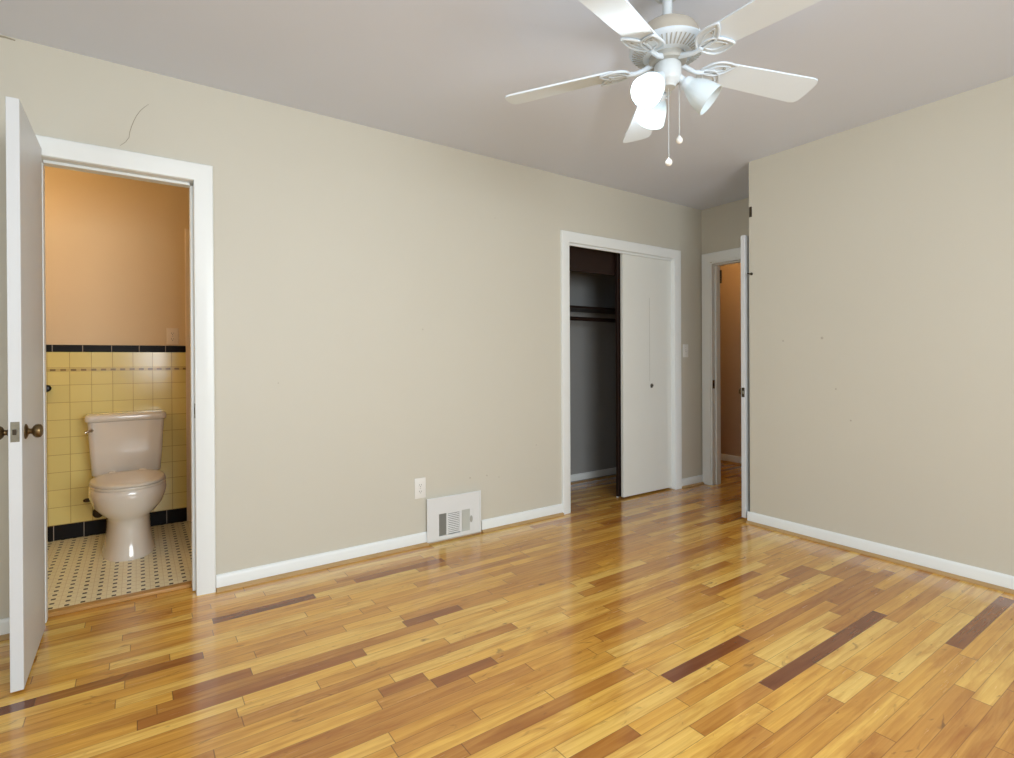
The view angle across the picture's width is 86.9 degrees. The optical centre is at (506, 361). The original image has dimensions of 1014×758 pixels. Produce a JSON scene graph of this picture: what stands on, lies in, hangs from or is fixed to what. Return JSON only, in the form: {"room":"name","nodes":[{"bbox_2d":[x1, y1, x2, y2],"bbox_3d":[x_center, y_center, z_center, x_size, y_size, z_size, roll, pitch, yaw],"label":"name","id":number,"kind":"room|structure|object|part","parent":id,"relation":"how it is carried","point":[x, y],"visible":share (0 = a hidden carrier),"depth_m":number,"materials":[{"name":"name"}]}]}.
{"room":"empty bedroom","nodes":[
{"label":"empty bedroom","id":0,"kind":"room"},
{"bbox_2d":[45,166,188,345],"bbox_3d":[-2.523,-0.102,3.556,2.500,2.440,0.100,0,0,-35],"label":"wall","id":1,"kind":"structure","parent":0,"point":[115,246],"depth_m":3.47,"materials":[{"name":"paint"}]},
{"bbox_2d":[46,345,185,351],"bbox_3d":[-2.869,-0.078,3.248,1.579,0.044,0.014,0,0,-35],"label":"tile trim","id":2,"kind":"structure","parent":1,"relation":"attached to","point":[49,348],"depth_m":3.46,"materials":[{"name":"black tile"}]},
{"bbox_2d":[46,352,186,526],"bbox_3d":[-2.867,0.480,3.251,1.579,1.072,0.010,0,0,-35],"label":"wall tile","id":3,"kind":"structure","parent":1,"relation":"attached to","point":[73,395],"depth_m":3.41,"materials":[{"name":"yellow tile"}]},
{"bbox_2d":[46,385,51,391],"bbox_3d":[-2.802,0.167,3.257,0.042,0.042,0.054,0,0,-35],"label":"handle","id":4,"kind":"object","parent":3,"relation":"attached to","point":[48,387],"visible":0.6,"depth_m":3.25,"materials":[{"name":"black metal"}]},
{"bbox_2d":[93,509,101,517],"bbox_3d":[-2.590,0.959,3.391,0.060,0.060,0.074,0,0,-35],"label":"supply valve","id":5,"kind":"object","parent":3,"relation":"attached to","point":[96,514],"visible":0.54,"depth_m":3.36,"materials":[{"name":"metal"}]},
{"bbox_2d":[46,367,185,371],"bbox_3d":[-2.866,0.057,3.245,1.579,0.019,0.004,0,0,-35],"label":"tile trim","id":6,"kind":"structure","parent":3,"relation":"attached to","point":[158,368],"depth_m":3.46,"materials":[{"name":"tile"}]},
{"bbox_2d":[47,507,186,541],"bbox_3d":[-2.863,1.062,3.251,1.579,0.093,0.014,0,0,-35],"label":"baseboard","id":7,"kind":"structure","parent":1,"relation":"attached to","point":[87,528],"depth_m":3.40,"materials":[{"name":"black tile"}]},
{"bbox_2d":[166,328,178,344],"bbox_3d":[-2.284,-0.169,3.656,0.070,0.112,0.008,0,0,-35],"label":"bathroom outlet","id":8,"kind":"object","parent":1,"relation":"attached to","point":[172,334],"visible":1,"depth_m":3.65,"materials":[{"name":"paint"}]},
{"bbox_2d":[185,229,190,520],"bbox_3d":[-2.189,0.095,3.716,0.070,2.018,0.018,0,0,-35],"label":"door frame","id":9,"kind":"structure","parent":1,"relation":"attached to","point":[187,256],"depth_m":3.70,"materials":[{"name":"paint"}]},
{"bbox_2d":[0,34,702,618],"bbox_3d":[-0.657,-0.111,3.195,5.998,2.440,0.119,0,0,-35],"label":"wall","id":10,"kind":"structure","parent":0,"point":[387,305],"depth_m":3.00,"materials":[{"name":"beige paint"}]},
{"bbox_2d":[0,617,9,640],"bbox_3d":[-2.490,1.085,1.836,1.182,0.077,0.030,0,0,-35],"label":"baseboard","id":11,"kind":"structure","parent":10,"relation":"attached to","point":[4,623],"depth_m":2.16,"materials":[{"name":"white paint"}]},
{"bbox_3d":[-2.490,1.115,1.836,1.182,0.017,0.030,0,0,-35],"label":"shoe mould","id":12,"kind":"part","parent":11,"relation":"part of","materials":[{"name":"brown wood"}]},
{"bbox_2d":[0,96,44,692],"bbox_3d":[-1.791,0.113,1.999,0.131,1.988,0.526,0,0,-35],"label":"door","id":13,"kind":"structure","parent":10,"relation":"in","point":[25,432],"depth_m":1.84,"materials":[{"name":"white paint"}]},
{"bbox_3d":[-1.716,0.244,1.819,0.048,0.052,0.052,0,0,-35],"label":"knob","id":14,"kind":"part","parent":13,"relation":"part of","materials":[{"name":"gold metal"}]},
{"bbox_3d":[-1.646,0.237,1.791,0.023,0.067,0.005,0,0,-35],"label":"latch plate","id":15,"kind":"part","parent":13,"relation":"part of","materials":[{"name":"metal"}]},
{"bbox_3d":[-1.648,0.243,1.866,0.048,0.052,0.052,0,0,-35],"label":"knob","id":16,"kind":"part","parent":13,"relation":"part of","materials":[{"name":"gold metal"}]},
{"bbox_2d":[36,135,215,622],"bbox_3d":[-1.751,0.089,2.435,0.725,2.056,0.148,0,0,-35],"label":"door frame","id":17,"kind":"structure","parent":10,"relation":"attached to","point":[202,175],"depth_m":2.55,"materials":[{"name":"white paint"}]},
{"bbox_2d":[216,531,428,592],"bbox_3d":[-0.941,1.073,2.908,1.130,0.077,0.030,0,0,-35],"label":"baseboard","id":18,"kind":"structure","parent":10,"relation":"attached to","point":[292,567],"depth_m":2.85,"materials":[{"name":"white paint"}]},
{"bbox_2d":[415,477,425,498],"bbox_3d":[-0.520,0.764,3.213,0.072,0.122,0.008,0,0,-35],"label":"wall outlet","id":19,"kind":"object","parent":10,"relation":"attached to","point":[420,483],"visible":1,"depth_m":3.21,"materials":[{"name":"white plastic"}]},
{"bbox_2d":[427,490,480,542],"bbox_3d":[-0.329,0.961,3.334,0.382,0.262,0.027,0,0,-35],"label":"air vent","id":20,"kind":"object","parent":10,"relation":"in","point":[450,516],"visible":1,"depth_m":3.33,"materials":[{"name":"white metal"}]},
{"bbox_3d":[-0.326,1.002,3.349,0.242,0.136,0.003,0,0,-35],"label":"plate","id":21,"kind":"part","parent":20,"relation":"part of","materials":[{"name":"white metal"}]},
{"bbox_2d":[481,504,563,532],"bbox_3d":[0.121,1.065,3.643,0.683,0.077,0.030,0,0,-35],"label":"baseboard","id":22,"kind":"structure","parent":10,"relation":"attached to","point":[520,518],"depth_m":3.62,"materials":[{"name":"white paint"}]},
{"bbox_2d":[615,253,620,496],"bbox_3d":[1.127,0.108,4.457,0.605,1.948,0.026,0,0,-35],"label":"door","id":23,"kind":"structure","parent":10,"relation":"in","point":[617,255],"depth_m":4.28,"materials":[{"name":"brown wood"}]},
{"bbox_2d":[560,230,681,514],"bbox_3d":[0.908,-0.002,4.268,1.550,2.200,0.136,0,0,-35],"label":"door frame","id":24,"kind":"structure","parent":10,"relation":"attached to","point":[566,237],"depth_m":4.16,"materials":[{"name":"white paint"}]},
{"bbox_2d":[620,253,671,496],"bbox_3d":[1.162,0.108,4.424,0.592,1.948,0.039,0,0,-35],"label":"door","id":25,"kind":"structure","parent":10,"relation":"in","point":[645,283],"depth_m":4.41,"materials":[{"name":"paint"}]},
{"bbox_2d":[683,344,687,356],"bbox_3d":[1.555,-0.089,4.644,0.072,0.112,0.017,0,0,-35],"label":"light switch","id":26,"kind":"object","parent":10,"relation":"attached to","point":[685,346],"visible":1,"depth_m":4.64,"materials":[{"name":"white plastic"}]},
{"bbox_2d":[682,475,703,488],"bbox_3d":[1.631,1.054,4.688,0.311,0.077,0.030,0,0,-35],"label":"baseboard","id":27,"kind":"structure","parent":10,"relation":"attached to","point":[688,482],"depth_m":4.68,"materials":[{"name":"white paint"}]},
{"bbox_3d":[1.631,1.085,4.688,0.311,0.017,0.030,0,0,-35],"label":"shoe mould","id":28,"kind":"part","parent":27,"relation":"part of","materials":[{"name":"brown wood"}]},
{"bbox_2d":[0,462,1013,757],"bbox_3d":[0.747,1.139,2.096,7.040,0.092,6.105,0,0,-35],"label":"floor","id":29,"kind":"structure","parent":0,"point":[662,623],"depth_m":2.04,"materials":[{"name":"brown wood"}]},
{"bbox_2d":[48,581,191,616],"bbox_3d":[-1.792,1.109,2.506,0.563,0.017,0.049,0,0,-35],"label":"threshold","id":30,"kind":"object","parent":29,"relation":"on","point":[102,602],"visible":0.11,"depth_m":2.48,"materials":[{"name":"brown wood"}]},
{"bbox_2d":[84,410,166,561],"bbox_3d":[-2.270,0.715,3.206,0.416,0.781,0.709,0,0,-37],"label":"toilet","id":31,"kind":"object","parent":29,"relation":"on","point":[125,447],"visible":1,"depth_m":3.15,"materials":[{"name":"beige ceramic"}]},
{"bbox_3d":[-2.416,0.348,3.399,0.416,0.046,0.226,0,0,-37],"label":"tank lid","id":32,"kind":"part","parent":31,"relation":"part of","materials":[{"name":"beige ceramic"}]},
{"bbox_3d":[-2.415,0.539,3.400,0.390,0.335,0.200,0,0,-37],"label":"tank","id":33,"kind":"part","parent":31,"relation":"part of","materials":[{"name":"beige ceramic"}]},
{"bbox_3d":[-2.204,0.702,3.118,0.370,0.014,0.488,0,0,-37],"label":"seat","id":34,"kind":"part","parent":31,"relation":"part of","materials":[{"name":"beige plastic"}]},
{"bbox_3d":[-2.204,0.682,3.117,0.362,0.021,0.478,0,0,-37],"label":"lid","id":35,"kind":"part","parent":31,"relation":"part of","materials":[{"name":"beige plastic"}]},
{"bbox_3d":[-2.232,0.908,3.157,0.374,0.395,0.578,0,0,-37],"label":"bowl","id":36,"kind":"part","parent":31,"relation":"part of","materials":[{"name":"beige ceramic"}]},
{"bbox_2d":[0,0,1013,209],"bbox_3d":[0.653,-1.385,2.204,7.040,0.100,6.320,0,0,-35],"label":"ceiling","id":37,"kind":"structure","parent":0,"point":[441,72],"depth_m":2.39,"materials":[{"name":"paint"}]},
{"bbox_2d":[505,0,821,165],"bbox_3d":[0.580,-1.007,1.833,1.157,0.652,1.113,0,0,-35],"label":"ceiling fan","id":38,"kind":"object","parent":37,"relation":"hanging from","point":[665,45],"visible":1,"depth_m":1.82,"materials":[{"name":"white metal"}]},
{"bbox_3d":[0.199,-1.022,2.009,0.417,0.046,0.127,0,0,20],"label":"blade","id":39,"kind":"part","parent":38,"relation":"part of","materials":[{"name":"white wood"}]},
{"bbox_3d":[0.316,-1.021,1.568,0.127,0.046,0.417,0,0,38],"label":"blade","id":40,"kind":"part","parent":38,"relation":"part of","materials":[{"name":"white wood"}]},
{"bbox_3d":[0.583,-1.025,2.257,0.126,0.046,0.417,0,0,2],"label":"blade","id":41,"kind":"part","parent":38,"relation":"part of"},
{"bbox_3d":[0.481,-0.912,1.786,0.126,0.124,0.107,0,0,-35],"label":"lamp shade","id":42,"kind":"part","parent":38,"relation":"part of","materials":[{"name":"white glass"}]},
{"bbox_3d":[0.493,-0.929,1.800,0.078,0.075,0.049,0,0,-35],"label":"bulb","id":43,"kind":"part","parent":38,"relation":"part of","materials":[{"name":"white glass"}]},
{"bbox_3d":[0.550,-0.922,1.997,0.112,0.120,0.126,0,0,-35],"label":"lamp shade","id":44,"kind":"part","parent":38,"relation":"part of","materials":[{"name":"white glass"}]},
{"bbox_3d":[0.565,-0.831,1.870,0.003,0.251,0.002,0,0,-35],"label":"pull chain","id":45,"kind":"part","parent":38,"relation":"part of","materials":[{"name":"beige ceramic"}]},
{"bbox_3d":[0.680,-0.913,1.838,0.115,0.124,0.121,0,0,-35],"label":"lamp shade","id":46,"kind":"part","parent":38,"relation":"part of","materials":[{"name":"white glass"}]},
{"bbox_3d":[0.936,-1.026,1.968,0.417,0.046,0.126,0,0,-16],"label":"blade","id":47,"kind":"part","parent":38,"relation":"part of","materials":[{"name":"white wood"}]},
{"bbox_3d":[0.768,-1.024,1.540,0.126,0.046,0.417,0,0,-35],"label":"blade","id":48,"kind":"part","parent":38,"relation":"part of","materials":[{"name":"white wood"}]},
{"bbox_2d":[570,271,615,481],"bbox_3d":[0.531,-0.122,4.855,1.800,2.440,0.080,0,0,-35],"label":"wall","id":49,"kind":"structure","parent":0,"point":[592,344],"depth_m":4.99,"materials":[{"name":"paint"}]},
{"bbox_2d":[570,305,614,313],"bbox_3d":[0.620,-0.455,4.679,1.746,0.017,0.308,0,0,-35],"label":"closet shelf","id":50,"kind":"object","parent":49,"relation":"attached to","point":[573,308],"visible":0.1,"depth_m":4.70,"materials":[{"name":"brown wood"}]},
{"bbox_2d":[571,467,615,481],"bbox_3d":[0.543,1.057,4.806,1.750,0.058,0.013,0,0,-35],"label":"baseboard","id":51,"kind":"structure","parent":49,"relation":"attached to","point":[609,471],"depth_m":4.98,"materials":[{"name":"white paint"}]},
{"bbox_2d":[701,198,748,262],"bbox_3d":[2.049,-0.129,4.450,0.120,2.440,0.900,0,0,-35],"label":"wall","id":52,"kind":"structure","parent":0,"point":[723,226],"depth_m":4.59,"materials":[{"name":"beige paint"}]},
{"bbox_2d":[702,247,740,484],"bbox_3d":[2.057,0.071,4.434,0.149,2.040,0.916,0,0,-35],"label":"door frame","id":53,"kind":"structure","parent":52,"relation":"attached to","point":[715,272],"depth_m":4.72,"materials":[{"name":"white paint"}]},
{"bbox_2d":[739,235,749,517],"bbox_3d":[1.898,0.103,3.881,0.742,1.929,0.079,0,0,-35],"label":"door","id":54,"kind":"structure","parent":52,"relation":"in","point":[744,390],"depth_m":3.66,"materials":[{"name":"white paint"}]},
{"bbox_2d":[720,263,740,456],"bbox_3d":[2.873,-0.135,5.090,0.120,2.440,3.500,0,0,-35],"label":"wall","id":55,"kind":"structure","parent":0,"point":[730,287],"depth_m":5.70,"materials":[{"name":"paint"}]},
{"bbox_2d":[721,454,740,464],"bbox_3d":[2.818,1.043,5.051,0.030,0.085,3.300,0,0,-35],"label":"baseboard","id":56,"kind":"structure","parent":55,"relation":"attached to","point":[725,458],"depth_m":5.68,"materials":[{"name":"white paint"}]},
{"bbox_3d":[2.818,1.077,5.051,0.030,0.017,3.300,0,0,-35],"label":"shoe mould","id":57,"kind":"part","parent":56,"relation":"part of","materials":[{"name":"brown wood"}]},
{"bbox_2d":[749,76,1013,575],"bbox_3d":[3.067,-0.128,2.320,0.870,2.440,3.763,0,0,-35],"label":"wall","id":58,"kind":"structure","parent":0,"point":[881,252],"depth_m":2.93,"materials":[{"name":"beige paint"}]},
{"bbox_2d":[749,207,751,216],"bbox_3d":[1.641,-1.005,3.606,0.003,0.068,0.018,0,0,-35],"label":"corner hinge leaf","id":59,"kind":"object","parent":58,"relation":"attached to","point":[750,208],"visible":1,"depth_m":3.60,"materials":[{"name":"metal"}]},
{"bbox_2d":[746,511,1013,593],"bbox_3d":[2.667,1.056,2.122,0.030,0.077,3.656,0,0,-35],"label":"baseboard","id":60,"kind":"structure","parent":58,"relation":"attached to","point":[963,572],"depth_m":2.93,"materials":[{"name":"white paint"}]},
{"bbox_3d":[-0.074,-0.116,4.078,0.080,2.440,0.669,0,0,-35],"label":"wall","id":61,"kind":"structure","parent":0,"visible":0},
{"bbox_2d":[570,316,614,322],"bbox_3d":[0.714,-0.354,4.544,1.746,0.034,0.034,0,0,-35],"label":"closet rod","id":62,"kind":"object","parent":61,"relation":"attached to","point":[572,318],"visible":0.32,"depth_m":4.53,"materials":[{"name":"brown wood"}]}
]}

